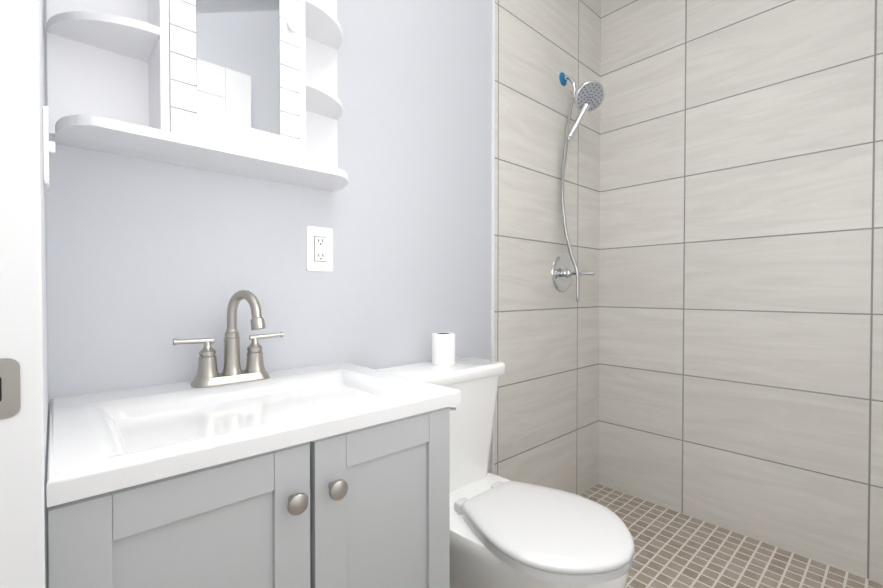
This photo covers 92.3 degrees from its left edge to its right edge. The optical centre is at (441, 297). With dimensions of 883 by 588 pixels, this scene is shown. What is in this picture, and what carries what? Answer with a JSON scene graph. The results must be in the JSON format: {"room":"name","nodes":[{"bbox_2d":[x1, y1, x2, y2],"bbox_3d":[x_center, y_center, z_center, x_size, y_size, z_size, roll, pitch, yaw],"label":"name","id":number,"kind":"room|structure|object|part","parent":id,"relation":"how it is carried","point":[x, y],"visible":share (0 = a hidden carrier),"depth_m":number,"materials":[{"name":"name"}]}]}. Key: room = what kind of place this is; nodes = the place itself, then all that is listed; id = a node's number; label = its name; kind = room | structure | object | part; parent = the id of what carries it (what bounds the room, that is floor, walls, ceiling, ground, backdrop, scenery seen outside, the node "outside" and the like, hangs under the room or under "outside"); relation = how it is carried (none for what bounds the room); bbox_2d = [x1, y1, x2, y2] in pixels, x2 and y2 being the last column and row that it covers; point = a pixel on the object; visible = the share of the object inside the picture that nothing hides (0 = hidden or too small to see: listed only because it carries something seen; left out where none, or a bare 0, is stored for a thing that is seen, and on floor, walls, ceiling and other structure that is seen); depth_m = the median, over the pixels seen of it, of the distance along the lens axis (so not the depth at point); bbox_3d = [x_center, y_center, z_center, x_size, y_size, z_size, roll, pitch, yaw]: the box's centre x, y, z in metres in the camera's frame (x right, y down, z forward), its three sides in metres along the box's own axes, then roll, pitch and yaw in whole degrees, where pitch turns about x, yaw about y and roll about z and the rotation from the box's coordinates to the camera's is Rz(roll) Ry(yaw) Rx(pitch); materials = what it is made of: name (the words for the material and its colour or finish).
{"room":"bathroom","nodes":[
{"label":"bathroom","id":0,"kind":"room"},
{"bbox_2d":[38,0,48,587],"bbox_3d":[-0.278,-0.339,0.188,0.130,2.935,1.570,-1,1,-42],"label":"wall","id":1,"kind":"structure","parent":0,"point":[43,233],"depth_m":0.57,"materials":[{"name":"grey paint"}]},
{"bbox_2d":[0,0,45,587],"bbox_3d":[-0.201,-0.018,0.108,0.132,2.095,0.800,-1,1,-42],"label":"door frame","id":2,"kind":"structure","parent":1,"relation":"in","point":[22,537],"depth_m":0.43,"materials":[{"name":"white wood"}]},
{"bbox_2d":[43,106,54,191],"bbox_3d":[-0.596,-0.223,0.645,0.013,0.114,0.070,-1,1,-42],"label":"light switch","id":3,"kind":"object","parent":1,"relation":"attached to","point":[48,146],"visible":1,"depth_m":0.62,"materials":[{"name":"white plastic"}]},
{"bbox_2d":[43,0,491,472],"bbox_3d":[-0.088,-0.357,1.506,2.627,2.935,0.120,-1,1,-42],"label":"wall","id":4,"kind":"structure","parent":0,"point":[148,261],"depth_m":1.21,"materials":[{"name":"grey paint"}]},
{"bbox_2d":[46,0,347,191],"bbox_3d":[-0.470,-0.610,0.953,0.613,0.623,0.173,-1,1,-42],"label":"medicine cabinet","id":5,"kind":"object","parent":4,"relation":"attached to","point":[246,88],"visible":1,"depth_m":0.89,"materials":[{"name":"white wood"}]},
{"bbox_3d":[-0.426,-0.612,0.906,0.262,0.584,0.045,-1,1,-42],"label":"door","id":6,"kind":"part","parent":5,"relation":"part of","materials":[{"name":"white"}]},
{"bbox_2d":[306,226,332,271],"bbox_3d":[-0.341,-0.135,1.190,0.079,0.124,0.009,-1,1,-42],"label":"outlet","id":7,"kind":"object","parent":4,"relation":"attached to","point":[319,248],"visible":1,"depth_m":1.19,"materials":[{"name":"white plastic"}]},
{"bbox_2d":[491,0,494,473],"bbox_3d":[0.204,-0.359,1.682,0.008,2.735,0.012,-1,1,-42],"label":"trim","id":8,"kind":"structure","parent":4,"relation":"attached to","point":[493,210],"depth_m":1.68,"materials":[{"name":"white"}]},
{"bbox_2d":[494,0,600,494],"bbox_3d":[0.522,-0.363,1.973,0.855,2.735,0.010,-1,1,-42],"label":"wall tile","id":9,"kind":"structure","parent":4,"relation":"attached to","point":[546,352],"depth_m":1.92,"materials":[{"name":"beige tile"}]},
{"bbox_2d":[552,72,604,301],"bbox_3d":[0.640,-0.519,1.942,0.182,1.081,0.193,-1,1,-42],"label":"shower","id":10,"kind":"object","parent":9,"relation":"attached to","point":[587,97],"visible":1,"depth_m":1.96,"materials":[{"name":"silver metal"}]},
{"bbox_2d":[579,484,882,587],"bbox_3d":[0.109,1.073,0.642,3.527,0.100,1.690,-1,1,-42],"label":"floor","id":11,"kind":"structure","parent":0,"point":[674,549],"depth_m":1.64,"materials":[{"name":"tile"}]},
{"bbox_2d":[46,290,460,587],"bbox_3d":[-0.352,0.502,0.853,0.638,1.035,0.502,-1,1,-42],"label":"bathroom vanity","id":12,"kind":"object","parent":11,"relation":"on","point":[253,474],"visible":1,"depth_m":0.69,"materials":[{"name":"painted wood"},{"name":"brushed nickel"}]},
{"bbox_3d":[-0.320,0.565,0.576,0.308,0.657,0.048,-1,1,-42],"label":"door","id":13,"kind":"part","parent":12,"relation":"part of","materials":[{"name":"grey wood"}]},
{"bbox_2d":[173,290,283,387],"bbox_3d":[-0.459,0.088,0.949,0.234,0.210,0.129,-1,1,-42],"label":"faucet","id":14,"kind":"object","parent":12,"relation":"on","point":[255,375],"depth_m":0.96,"materials":[{"name":"silver metal"}]},
{"bbox_3d":[-0.089,0.562,0.786,0.300,0.657,0.048,-1,1,-42],"label":"door","id":15,"kind":"part","parent":12,"relation":"part of","materials":[{"name":"grey wood"}]},
{"bbox_2d":[375,356,634,587],"bbox_3d":[0.168,0.618,1.181,0.414,0.794,0.712,-1,1,-42],"label":"toilet","id":16,"kind":"object","parent":11,"relation":"on","point":[505,533],"visible":0.79,"depth_m":1.08,"materials":[{"name":"white ceramic"}]},
{"bbox_3d":[0.004,0.406,1.358,0.414,0.375,0.225,-1,1,-42],"label":"tank","id":17,"kind":"part","parent":16,"relation":"part of","materials":[{"name":"white ceramic"}]},
{"bbox_2d":[432,332,454,365],"bbox_3d":[0.006,0.168,1.382,0.076,0.100,0.076,-1,1,-42],"label":"paper roll","id":18,"kind":"object","parent":16,"relation":"on","point":[443,348],"visible":1,"depth_m":1.35,"materials":[{"name":"white paper"}]},
{"bbox_3d":[0.178,0.806,1.173,0.350,0.419,0.664,-1,1,-42],"label":"bowl","id":19,"kind":"part","parent":16,"relation":"part of","materials":[{"name":"white ceramic"}]},
{"bbox_3d":[0.257,0.574,1.083,0.354,0.042,0.448,-1,1,-42],"label":"seat","id":20,"kind":"part","parent":16,"relation":"part of","materials":[{"name":"white plastic"}]},
{"bbox_2d":[598,0,882,583],"bbox_3d":[1.408,-0.360,1.726,0.120,2.935,1.570,-1,1,-42],"label":"wall","id":21,"kind":"structure","parent":0,"point":[741,288],"depth_m":1.78,"materials":[{"name":"tile"}]}
]}

